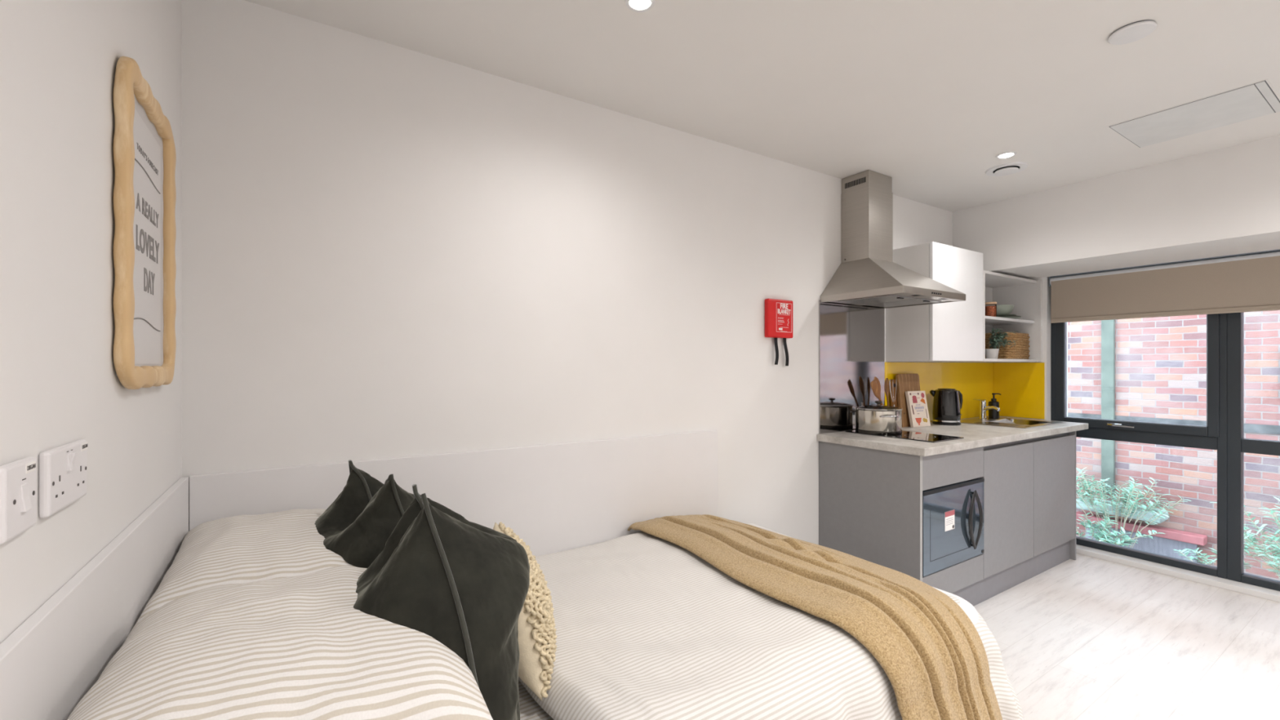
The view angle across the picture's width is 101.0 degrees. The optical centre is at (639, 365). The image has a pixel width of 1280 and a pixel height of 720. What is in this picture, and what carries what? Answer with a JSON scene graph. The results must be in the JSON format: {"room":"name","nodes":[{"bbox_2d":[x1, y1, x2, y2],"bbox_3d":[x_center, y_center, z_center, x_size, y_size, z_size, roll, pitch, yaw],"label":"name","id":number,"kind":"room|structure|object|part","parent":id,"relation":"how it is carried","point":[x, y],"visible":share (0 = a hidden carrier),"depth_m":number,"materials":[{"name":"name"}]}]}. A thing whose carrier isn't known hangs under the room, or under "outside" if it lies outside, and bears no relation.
{"room":"studio apartment","nodes":[
{"label":"studio apartment","id":0,"kind":"room"},
{"bbox_2d":[0,0,182,644],"bbox_3d":[-0.115,0.098,-0.451,0.100,2.378,4.565,0,0,-33],"label":"wall","id":1,"kind":"structure","parent":0,"point":[60,384],"depth_m":0.79,"materials":[{"name":"white paint"}]},
{"bbox_2d":[0,456,35,544],"bbox_3d":[-0.732,0.157,0.621,0.015,0.087,0.087,0,0,-33],"label":"wall switch","id":2,"kind":"object","parent":1,"relation":"attached to","point":[18,477],"visible":1,"depth_m":0.61,"materials":[{"name":"white plastic"}]},
{"bbox_2d":[39,439,87,518],"bbox_3d":[-0.815,0.157,0.750,0.015,0.087,0.147,0,0,-33],"label":"double socket","id":3,"kind":"object","parent":1,"relation":"attached to","point":[63,469],"visible":1,"depth_m":0.73,"materials":[{"name":"white plastic"}]},
{"bbox_2d":[0,476,188,719],"bbox_3d":[-0.842,0.651,0.795,0.017,0.672,1.647,0,0,-33],"label":"headboard panel","id":4,"kind":"object","parent":1,"relation":"attached to","point":[51,660],"visible":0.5,"depth_m":0.80,"materials":[{"name":"white laminate"}]},
{"bbox_2d":[113,56,176,389],"bbox_3d":[-1.050,-0.268,1.129,0.025,0.629,0.427,0,0,-33],"label":"picture frame","id":5,"kind":"object","parent":1,"relation":"attached to","point":[144,155],"visible":1,"depth_m":1.09,"materials":[{"name":"brown wood"}]},
{"bbox_2d":[182,0,992,544],"bbox_3d":[0.797,0.098,2.902,5.250,2.378,0.100,0,0,-33],"label":"wall","id":6,"kind":"structure","parent":0,"point":[389,251],"depth_m":1.92,"materials":[{"name":"white paint"}]},
{"bbox_2d":[189,430,717,555],"bbox_3d":[-0.455,0.651,2.030,1.963,0.672,0.017,0,0,-33],"label":"headboard panel","id":7,"kind":"object","parent":6,"relation":"attached to","point":[559,497],"visible":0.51,"depth_m":2.06,"materials":[{"name":"white laminate"}]},
{"bbox_2d":[764,298,792,365],"bbox_3d":[0.734,-0.171,2.781,0.190,0.349,0.033,0,0,-33],"label":"box","id":8,"kind":"object","parent":6,"relation":"attached to","point":[778,313],"visible":1,"depth_m":2.76,"materials":[{"name":"red plastic"}]},
{"bbox_2d":[818,300,884,433],"bbox_3d":[1.271,0.009,3.140,0.615,0.754,0.007,0,0,-33],"label":"backsplash","id":9,"kind":"structure","parent":6,"relation":"attached to","point":[851,337],"depth_m":3.10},
{"bbox_2d":[820,169,965,308],"bbox_3d":[1.404,-0.719,2.936,0.600,0.740,0.492,0,0,-33],"label":"extractor hood","id":10,"kind":"object","parent":6,"relation":"attached to","point":[867,273],"visible":1,"depth_m":2.96,"materials":[{"name":"silver metal"}]},
{"bbox_3d":[1.398,-0.361,2.947,0.570,0.004,0.411,0,0,-33],"label":"underside plate","id":11,"kind":"part","parent":10,"relation":"part of","materials":[{"name":"silver metal"}]},
{"bbox_2d":[885,241,982,361],"bbox_3d":[1.877,-0.373,3.356,0.600,0.696,0.296,0,0,-33],"label":"upper cabinet","id":12,"kind":"object","parent":6,"relation":"attached to","point":[948,331],"visible":0.9,"depth_m":3.21,"materials":[{"name":"white laminate"}]},
{"bbox_3d":[1.951,-0.374,3.239,0.598,0.694,0.019,0,0,-33],"label":"cabinet door","id":13,"kind":"part","parent":12,"relation":"part of","materials":[{"name":"white laminate"}]},
{"bbox_2d":[884,362,993,422],"bbox_3d":[2.129,0.183,3.688,1.413,0.405,0.007,0,0,-33],"label":"backsplash","id":14,"kind":"structure","parent":6,"relation":"attached to","point":[974,380],"depth_m":3.77,"materials":[{"name":"yellow glass"}]},
{"bbox_2d":[979,270,1042,362],"bbox_3d":[2.476,-0.319,3.722,0.794,0.588,0.324,0,0,-33],"label":"open shelf unit","id":15,"kind":"object","parent":6,"relation":"attached to","point":[1025,295],"visible":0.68,"depth_m":3.83,"materials":[{"name":"white laminate"}]},
{"bbox_2d":[985,302,996,316],"bbox_3d":[2.392,-0.377,3.601,0.076,0.106,0.076,0,0,-33],"label":"storage jar","id":16,"kind":"object","parent":15,"relation":"on","point":[991,311],"visible":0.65,"depth_m":3.58,"materials":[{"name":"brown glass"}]},
{"bbox_3d":[2.392,-0.422,3.601,0.076,0.014,0.076,0,0,-33],"label":"lid","id":17,"kind":"part","parent":16,"relation":"part of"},
{"bbox_2d":[985,328,1019,359],"bbox_3d":[2.475,-0.150,3.623,0.246,0.212,0.127,0,0,-17],"label":"potted plant","id":18,"kind":"object","parent":15,"relation":"on","point":[993,353],"visible":0.98,"depth_m":3.58,"materials":[{"name":"green plant"}]},
{"bbox_3d":[2.397,-0.077,3.592,0.080,0.068,0.080,0,0,-33],"label":"plant pot","id":19,"kind":"part","parent":18,"relation":"part of","materials":[{"name":"white ceramic"}]},
{"bbox_2d":[985,332,1030,359],"bbox_3d":[2.624,-0.137,3.832,0.344,0.189,0.241,0,0,-33],"label":"wicker basket","id":20,"kind":"object","parent":15,"relation":"on","point":[1020,350],"visible":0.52,"depth_m":3.72,"materials":[{"name":"wicker"}]},
{"bbox_3d":[2.467,-0.314,3.736,0.758,0.018,0.276,0,0,-33],"label":"shelf","id":21,"kind":"part","parent":15,"relation":"part of","materials":[{"name":"white laminate"}]},
{"bbox_2d":[999,316,1021,319],"bbox_3d":[2.571,-0.331,3.775,0.260,0.014,0.260,0,0,-33],"label":"dinner plate","id":22,"kind":"object","parent":15,"relation":"on","point":[1015,317],"visible":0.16,"depth_m":3.67,"materials":[{"name":"ceramic"}]},
{"bbox_2d":[996,315,1021,316],"bbox_3d":[2.571,-0.337,3.775,0.256,0.014,0.256,0,0,-33],"label":"dinner plate","id":23,"kind":"object","parent":22,"relation":"on","point":[997,316],"visible":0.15,"depth_m":3.66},
{"bbox_2d":[244,0,1279,212],"bbox_3d":[2.054,-1.151,0.937,5.250,0.120,4.765,0,0,-33],"label":"ceiling","id":24,"kind":"structure","parent":0,"point":[926,95],"depth_m":1.94,"materials":[{"name":"white paint"}]},
{"bbox_2d":[625,0,655,12],"bbox_3d":[0.000,-1.089,1.579,0.090,0.004,0.090,0,0,-33],"label":"recessed light","id":25,"kind":"object","parent":24,"relation":"in","point":[638,6],"visible":1,"depth_m":1.59,"materials":[{"name":"white plastic"}]},
{"bbox_2d":[995,151,1016,159],"bbox_3d":[1.897,-1.089,2.732,0.090,0.004,0.090,0,0,-33],"label":"recessed light","id":26,"kind":"object","parent":24,"relation":"in","point":[1000,156],"visible":1,"depth_m":2.73,"materials":[{"name":"white plastic"}]},
{"bbox_2d":[985,161,1028,176],"bbox_3d":[2.034,-1.081,2.927,0.200,0.021,0.200,0,0,-33],"label":"ceiling vent","id":27,"kind":"object","parent":24,"relation":"in","point":[1005,169],"visible":1,"depth_m":2.90,"materials":[{"name":"white plastic"}]},
{"bbox_2d":[1107,19,1157,44],"bbox_3d":[1.606,-1.085,1.721,0.118,0.013,0.118,0,0,-33],"label":"smoke detector cover","id":28,"kind":"object","parent":24,"relation":"attached to","point":[1132,32],"visible":1,"depth_m":1.71,"materials":[{"name":"white plastic"}]},
{"bbox_2d":[1106,79,1279,147],"bbox_3d":[2.447,-1.089,2.327,0.440,0.003,0.475,0,0,-33],"label":"access panel","id":29,"kind":"object","parent":24,"relation":"attached to","point":[1259,99],"visible":1,"depth_m":2.30,"materials":[{"name":"white paint"}]},
{"bbox_2d":[992,276,1067,420],"bbox_3d":[4.109,0.098,2.251,0.370,2.378,4.565,0,0,-33],"label":"wall","id":30,"kind":"structure","parent":0,"point":[1046,288],"depth_m":3.79,"materials":[{"name":"white paint"}]},
{"bbox_2d":[993,362,1044,418],"bbox_3d":[2.814,0.183,3.925,0.007,0.405,0.331,0,0,-33],"label":"backsplash","id":31,"kind":"structure","parent":30,"relation":"attached to","point":[1020,385],"depth_m":3.91,"materials":[{"name":"yellow glass"}]},
{"bbox_2d":[952,135,1279,279],"bbox_3d":[3.743,-0.863,2.017,0.680,0.456,4.565,0,0,-33],"label":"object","id":32,"kind":"structure","parent":30,"relation":"attached to","point":[1226,201],"depth_m":2.95,"materials":[{"name":"white paint"}]},
{"bbox_2d":[1050,313,1226,578],"bbox_3d":[3.212,0.309,3.457,0.134,1.888,0.863,0,0,-33],"label":"window","id":33,"kind":"structure","parent":30,"relation":"in","point":[1213,436],"depth_m":3.24,"materials":[{"name":"black metal"}]},
{"bbox_3d":[3.156,0.395,3.463,0.047,0.021,0.145,0,0,-33],"label":"handle","id":34,"kind":"part","parent":33,"relation":"part of","materials":[{"name":"silver metal"}]},
{"bbox_3d":[3.221,-0.090,3.462,0.062,1.030,0.803,0,0,-33],"label":"sash","id":35,"kind":"part","parent":33,"relation":"part of","materials":[{"name":"black metal"}]},
{"bbox_2d":[1048,248,1279,323],"bbox_3d":[3.670,-0.468,2.655,0.068,0.334,2.686,0,0,-33],"label":"roller blind","id":36,"kind":"object","parent":30,"relation":"attached to","point":[1246,282],"visible":1,"depth_m":3.23,"materials":[{"name":"beige fabric"}]},
{"bbox_3d":[3.675,-0.632,2.659,0.056,0.005,2.680,0,0,-33],"label":"mounting rail","id":37,"kind":"part","parent":36,"relation":"part of","materials":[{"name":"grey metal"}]},
{"bbox_2d":[1075,544,1279,602],"bbox_3d":[3.701,1.270,2.671,0.185,0.034,2.713,0,0,-33],"label":"trim","id":38,"kind":"structure","parent":30,"relation":"attached to","point":[1239,587],"depth_m":3.19,"materials":[{"name":"white laminate"}]},
{"bbox_2d":[1226,312,1279,591],"bbox_3d":[3.712,0.309,2.730,0.075,1.888,0.900,0,0,-33],"label":"window","id":39,"kind":"structure","parent":30,"relation":"in","point":[1237,445],"depth_m":3.06,"materials":[{"name":"black metal"}]},
{"bbox_2d":[973,552,1279,719],"bbox_3d":[1.966,1.347,0.880,5.040,0.120,4.765,0,0,-33],"label":"floor","id":40,"kind":"structure","parent":0,"point":[1085,637],"depth_m":2.40,"materials":[{"name":"beige laminate"}]},
{"bbox_2d":[518,523,978,719],"bbox_3d":[-0.040,1.030,1.605,2.198,0.513,1.138,0,0,-33],"label":"bed","id":41,"kind":"object","parent":40,"relation":"on","point":[530,709],"visible":0.07,"depth_m":1.23,"materials":[{"name":"grey fabric"}]},
{"bbox_2d":[353,484,529,719],"bbox_3d":[-0.379,0.494,1.009,0.345,0.532,0.425,0,0,-4],"label":"cushion","id":42,"kind":"object","parent":41,"relation":"on","point":[458,582],"visible":0.64,"depth_m":0.89,"materials":[{"name":"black fabric"}]},
{"bbox_2d":[518,527,1022,719],"bbox_3d":[0.332,1.014,1.786,1.616,0.664,1.246,0,0,-33],"label":"duvet","id":43,"kind":"object","parent":41,"relation":"on","point":[647,628],"visible":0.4,"depth_m":1.33,"materials":[{"name":"fabric"}]},
{"bbox_2d":[493,521,556,700],"bbox_3d":[-0.308,0.585,1.326,0.171,0.279,0.437,0,0,-21],"label":"cushion","id":44,"kind":"object","parent":43,"relation":"on","point":[537,636],"visible":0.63,"depth_m":1.16,"materials":[{"name":"beige fabric"}]},
{"bbox_2d":[627,514,1002,719],"bbox_3d":[0.553,0.855,1.905,0.678,0.454,1.257,0,0,-33],"label":"throw blanket","id":45,"kind":"object","parent":43,"relation":"on","point":[934,659],"visible":1,"depth_m":1.51,"materials":[{"name":"beige fabric"}]},
{"bbox_3d":[-0.056,0.884,1.605,2.165,0.202,1.105,0,0,-33],"label":"mattress","id":46,"kind":"part","parent":41,"relation":"part of","materials":[{"name":"white fabric"}]},
{"bbox_3d":[-0.895,0.679,1.380,0.500,0.196,0.600,1,-1,-31],"label":"pillow","id":47,"kind":"object","parent":41,"relation":"on","visible":0},
{"bbox_2d":[125,508,356,639],"bbox_3d":[-0.908,0.511,1.354,0.488,0.217,0.621,0,0,-33],"label":"pillow","id":48,"kind":"object","parent":47,"relation":"on","point":[239,548],"visible":0.38,"depth_m":1.20,"materials":[{"name":"fabric"}]},
{"bbox_2d":[314,459,414,568],"bbox_3d":[-0.690,0.491,1.412,0.358,0.454,0.401,0,0,-9],"label":"cushion","id":49,"kind":"object","parent":47,"relation":"on","point":[357,526],"visible":0.34,"depth_m":1.29,"materials":[{"name":"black fabric"}]},
{"bbox_3d":[-0.582,0.679,0.892,0.500,0.195,0.580,2,-1,-35],"label":"pillow","id":50,"kind":"object","parent":41,"relation":"on","visible":0},
{"bbox_2d":[66,565,493,719],"bbox_3d":[-0.568,0.500,0.860,0.508,0.239,0.641,0,0,-32],"label":"pillow","id":51,"kind":"object","parent":50,"relation":"on","point":[298,647],"visible":0.8,"depth_m":0.72,"materials":[{"name":"fabric"}]},
{"bbox_2d":[818,440,983,593],"bbox_3d":[1.424,0.856,2.896,0.616,0.862,0.582,0,0,-33],"label":"base cabinet","id":52,"kind":"object","parent":40,"relation":"on","point":[870,500],"visible":0.52,"depth_m":2.68,"materials":[{"name":"grey laminate"}]},
{"bbox_3d":[1.171,0.856,2.736,0.018,0.862,0.580,0,0,-33],"label":"panel","id":53,"kind":"part","parent":52,"relation":"part of","materials":[{"name":"grey laminate"}]},
{"bbox_3d":[1.582,0.512,2.666,0.591,0.166,0.019,0,0,-33],"label":"panel","id":54,"kind":"part","parent":52,"relation":"part of","materials":[{"name":"grey laminate"}]},
{"bbox_3d":[1.582,1.075,2.666,0.591,0.133,0.019,0,0,-33],"label":"panel","id":55,"kind":"part","parent":52,"relation":"part of","materials":[{"name":"grey laminate"}]},
{"bbox_2d":[922,477,984,576],"bbox_3d":[1.488,0.803,2.812,0.584,0.400,0.426,0,0,-33],"label":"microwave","id":56,"kind":"object","parent":52,"relation":"in","point":[953,514],"visible":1,"depth_m":2.64,"materials":[{"name":"black plastic"}]},
{"bbox_3d":[1.734,0.800,2.732,0.144,0.305,0.025,0,0,-33],"label":"door handle","id":57,"kind":"part","parent":56,"relation":"part of","materials":[{"name":"black plastic"}]},
{"bbox_2d":[951,541,1069,606],"bbox_3d":[2.083,1.218,3.020,1.820,0.138,0.017,0,0,-33],"label":"plinth","id":58,"kind":"object","parent":40,"relation":"on","point":[982,590],"visible":0.43,"depth_m":3.07,"materials":[{"name":"grey laminate"}]},
{"bbox_2d":[981,431,1075,578],"bbox_3d":[2.206,0.856,3.398,1.245,0.862,0.580,0,0,-33],"label":"base cabinet","id":59,"kind":"object","parent":40,"relation":"on","point":[1029,485],"visible":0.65,"depth_m":3.10,"materials":[{"name":"grey laminate"}]},
{"bbox_2d":[817,416,1088,456],"bbox_3d":[1.993,0.406,3.243,1.983,0.038,0.612,0,0,-33],"label":"countertop","id":60,"kind":"structure","parent":59,"relation":"on","point":[975,436],"depth_m":2.88,"materials":[{"name":"concrete"}]},
{"bbox_2d":[889,379,897,407],"bbox_3d":[1.662,0.238,3.359,0.200,0.300,0.039,0,0,-33],"label":"chopping board","id":61,"kind":"object","parent":60,"relation":"on","point":[893,384],"visible":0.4,"depth_m":3.31,"materials":[{"name":"brown wood"}]},
{"bbox_2d":[845,430,964,442],"bbox_3d":[1.454,0.384,2.928,0.295,0.006,0.510,0,0,-33],"label":"cooktop","id":62,"kind":"object","parent":60,"relation":"in","point":[930,437],"visible":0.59,"depth_m":2.83,"materials":[{"name":"black glass"}]},
{"bbox_2d":[855,400,902,435],"bbox_3d":[1.360,0.291,3.006,0.260,0.179,0.250,0,0,43],"label":"stock pot","id":63,"kind":"object","parent":62,"relation":"on","point":[877,419],"visible":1,"depth_m":2.91,"materials":[{"name":"metal"}]},
{"bbox_3d":[1.360,0.236,3.006,0.238,0.019,0.238,0,0,-33],"label":"glass lid","id":64,"kind":"part","parent":63,"relation":"part of","materials":[{"name":"clear glass"}]},
{"bbox_3d":[1.360,0.314,3.006,0.246,0.134,0.246,0,0,-33],"label":"pot","id":65,"kind":"part","parent":63,"relation":"part of","materials":[{"name":"metal"}]},
{"bbox_3d":[1.360,0.371,3.006,0.243,0.018,0.243,0,0,-33],"label":"pot","id":66,"kind":"part","parent":63,"relation":"part of","materials":[{"name":"metal"}]},
{"bbox_3d":[1.360,0.215,3.006,0.040,0.027,0.040,0,0,-33],"label":"lid knob","id":67,"kind":"part","parent":63,"relation":"part of","materials":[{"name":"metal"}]},
{"bbox_3d":[1.370,0.279,2.875,0.110,0.013,0.047,0,0,-5],"label":"pot handle","id":68,"kind":"part","parent":63,"relation":"part of","materials":[{"name":"silver metal"}]},
{"bbox_2d":[895,373,919,426],"bbox_3d":[1.726,0.221,3.376,0.235,0.335,0.052,0,0,-33],"label":"chopping board","id":69,"kind":"object","parent":60,"relation":"on","point":[904,382],"visible":0.65,"depth_m":3.33,"materials":[{"name":"brown wood"}]},
{"bbox_2d":[905,391,930,427],"bbox_3d":[1.763,0.276,3.346,0.172,0.226,0.057,0,0,-28],"label":"cookbook","id":70,"kind":"object","parent":60,"relation":"on","point":[917,410],"visible":1,"depth_m":3.33,"materials":[{"name":"paper"}]},
{"bbox_2d":[912,395,919,403],"bbox_3d":[1.750,0.215,3.341,0.073,0.048,0.001,0,-10,-28],"label":"picture","id":71,"kind":"object","parent":70,"relation":"attached to","point":[914,398],"depth_m":3.33},
{"bbox_2d":[915,417,921,425],"bbox_3d":[1.753,0.353,3.314,0.060,0.046,0.001,0,-10,-28],"label":"picture","id":72,"kind":"object","parent":70,"relation":"attached to","point":[918,420],"depth_m":3.31},
{"bbox_2d":[929,388,962,425],"bbox_3d":[2.027,0.269,3.477,0.196,0.236,0.168,0,0,-33],"label":"kettle","id":73,"kind":"object","parent":60,"relation":"on","point":[947,402],"visible":1,"depth_m":3.41,"materials":[{"name":"black plastic"}]},
{"bbox_3d":[1.953,0.187,3.502,0.044,0.046,0.047,0,0,-33],"label":"spout","id":74,"kind":"part","parent":73,"relation":"part of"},
{"bbox_3d":[2.015,0.155,3.467,0.104,0.008,0.104,0,0,-33],"label":"lid","id":75,"kind":"part","parent":73,"relation":"part of","materials":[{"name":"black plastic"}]},
{"bbox_3d":[2.104,0.236,3.485,0.060,0.142,0.024,0,0,-11],"label":"handle","id":76,"kind":"part","parent":73,"relation":"part of","materials":[{"name":"black plastic"}]},
{"bbox_2d":[973,399,999,419],"bbox_3d":[2.441,0.312,3.698,0.052,0.142,0.201,0,0,-18],"label":"tap","id":77,"kind":"object","parent":60,"relation":"on","point":[983,408],"visible":1,"depth_m":3.72,"materials":[{"name":"silver metal"}]},
{"bbox_3d":[2.443,0.307,3.670,0.025,0.053,0.149,0,0,-11],"label":"spout","id":78,"kind":"part","parent":77,"relation":"part of","materials":[{"name":"silver metal"}]},
{"bbox_2d":[960,417,1066,428],"bbox_3d":[2.488,0.449,3.580,0.610,0.136,0.460,0,0,-33],"label":"sink","id":79,"kind":"object","parent":60,"relation":"in","point":[1004,422],"visible":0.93,"depth_m":3.60,"materials":[{"name":"silver metal"}]},
{"bbox_2d":[988,392,1000,418],"bbox_3d":[2.555,0.291,3.806,0.073,0.183,0.066,0,0,-33],"label":"soap dispenser","id":80,"kind":"object","parent":79,"relation":"on","point":[993,413],"visible":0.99,"depth_m":3.78,"materials":[{"name":"black plastic"}]},
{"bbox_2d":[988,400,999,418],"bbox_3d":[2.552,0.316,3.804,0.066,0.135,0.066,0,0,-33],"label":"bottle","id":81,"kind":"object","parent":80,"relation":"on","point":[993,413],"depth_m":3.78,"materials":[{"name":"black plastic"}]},
{"bbox_3d":[2.571,0.451,3.591,0.340,0.133,0.280,0,0,-33],"label":"bowl","id":82,"kind":"part","parent":79,"relation":"part of","materials":[{"name":"silver metal"}]},
{"bbox_3d":[1.510,0.325,3.179,0.096,0.124,0.096,0,0,-33],"label":"utensil crock","id":83,"kind":"object","parent":60,"relation":"on","visible":0},
{"bbox_2d":[870,379,883,404],"bbox_3d":[1.439,0.230,3.141,0.195,0.293,0.011,0,0,-29],"label":"wooden spatula","id":84,"kind":"object","parent":83,"relation":"in","point":[874,386],"visible":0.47,"depth_m":3.11,"materials":[{"name":"brown wood"}]},
{"bbox_2d":[873,376,880,404],"bbox_3d":[1.451,0.222,3.181,0.117,0.308,0.022,0,0,-13],"label":"wooden spoon","id":85,"kind":"object","parent":83,"relation":"in","point":[876,379],"visible":0.15,"depth_m":3.18,"materials":[{"name":"brown wood"}]},
{"bbox_2d":[884,377,889,405],"bbox_3d":[1.507,0.225,3.201,0.044,0.299,0.038,0,0,-7],"label":"wooden spoon","id":86,"kind":"object","parent":83,"relation":"in","point":[886,385],"visible":0.58,"depth_m":3.21,"materials":[{"name":"brown wood"}]},
{"bbox_2d":[889,379,896,406],"bbox_3d":[1.528,0.230,3.184,0.034,0.288,0.034,0,0,35],"label":"whisk","id":87,"kind":"object","parent":83,"relation":"in","point":[890,380],"visible":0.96,"depth_m":3.19,"materials":[{"name":"silver metal"}]},
{"bbox_3d":[2.086,0.800,2.988,0.601,0.683,0.019,0,0,-33],"label":"cabinet door","id":88,"kind":"part","parent":59,"relation":"part of","materials":[{"name":"grey laminate"}]},
{"bbox_3d":[2.336,0.442,3.174,1.223,0.030,0.007,0,0,-33],"label":"finger rail","id":89,"kind":"part","parent":59,"relation":"part of","materials":[{"name":"grey laminate"}]},
{"bbox_3d":[2.603,0.800,3.319,0.618,0.683,0.019,0,0,-33],"label":"cabinet door","id":90,"kind":"part","parent":59,"relation":"part of","materials":[{"name":"grey laminate"}]},
{"bbox_3d":[2.723,0.856,3.729,0.018,0.862,0.580,0,0,-33],"label":"panel","id":91,"kind":"part","parent":59,"relation":"part of","materials":[{"name":"grey laminate"}]},
{"bbox_3d":[2.571,-0.344,3.775,0.208,0.014,0.208,0,0,-33],"label":"plate","id":92,"kind":"object","parent":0,"visible":0},
{"bbox_3d":[2.571,-0.350,3.775,0.204,0.015,0.204,0,0,-33],"label":"plate","id":93,"kind":"object","parent":92,"relation":"on","visible":0},
{"bbox_2d":[989,304,1013,314],"bbox_3d":[2.563,-0.387,3.770,0.182,0.072,0.182,0,0,-33],"label":"bowl","id":94,"kind":"object","parent":93,"relation":"on","point":[1002,308],"visible":0.44,"depth_m":3.69,"materials":[{"name":"green ceramic"}]},
{"label":"outside","id":95,"kind":"structure","parent":0,"visible":0},
{"bbox_3d":[5.295,2.537,4.573,4.150,0.100,14.000,0,0,-33],"label":"trim","id":96,"kind":"structure","parent":95,"visible":0},
{"bbox_2d":[1075,512,1164,546],"bbox_3d":[5.172,2.071,5.878,0.504,0.836,0.983,0,0,-33],"label":"shrub","id":97,"kind":"object","parent":96,"relation":"on","point":[1101,536],"visible":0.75,"depth_m":5.86,"materials":[{"name":"green plant"}]},
{"bbox_2d":[1075,467,1191,547],"bbox_3d":[5.163,1.836,6.169,0.710,1.303,1.832,0,0,-33],"label":"shrub","id":98,"kind":"object","parent":96,"relation":"on","point":[1132,486],"visible":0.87,"depth_m":5.92,"materials":[{"name":"green plant"}]},
{"bbox_2d":[1067,310,1279,580],"bbox_3d":[6.475,0.187,5.328,0.350,4.600,14.000,0,0,-33],"label":"brick wall","id":99,"kind":"structure","parent":96,"relation":"on","point":[1161,362],"depth_m":5.84,"materials":[{"name":"red brick"}]},
{"bbox_2d":[1101,319,1115,494],"bbox_3d":[5.606,-0.238,6.315,0.050,3.550,0.120,0,0,-33],"label":"drainpipe","id":100,"kind":"object","parent":99,"relation":"attached to","point":[1108,326],"visible":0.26,"depth_m":6.29,"materials":[{"name":"green metal"}]},
{"bbox_2d":[1075,496,1168,523],"bbox_3d":[5.573,1.672,6.134,0.300,0.110,0.770,0,0,-33],"label":"stone ledge","id":101,"kind":"object","parent":99,"relation":"attached to","point":[1148,515],"visible":0.55,"depth_m":5.98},
{"bbox_2d":[1075,511,1207,562],"bbox_3d":[5.703,2.152,6.069,0.149,0.670,1.120,0,0,-33],"label":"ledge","id":102,"kind":"object","parent":99,"relation":"attached to","point":[1166,544],"visible":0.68,"depth_m":5.89,"materials":[{"name":"red paint"}]},
{"bbox_2d":[1067,412,1279,435],"bbox_3d":[6.834,0.642,4.430,0.012,0.090,6.100,0,0,-33],"label":"brick band","id":103,"kind":"object","parent":99,"relation":"attached to","point":[1248,428],"visible":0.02,"depth_m":5.80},
{"bbox_2d":[1173,547,1252,568],"bbox_3d":[5.450,2.114,5.119,0.391,0.748,0.594,0,0,-14],"label":"shrub","id":104,"kind":"object","parent":96,"relation":"on","point":[1206,559],"visible":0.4,"depth_m":5.09,"materials":[{"name":"green plant"}]},
{"bbox_2d":[1209,497,1279,578],"bbox_3d":[5.808,1.831,4.376,0.892,1.314,1.514,0,0,-40],"label":"shrub","id":105,"kind":"object","parent":96,"relation":"on","point":[1250,543],"visible":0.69,"depth_m":4.71,"materials":[{"name":"green plant"}]}
]}

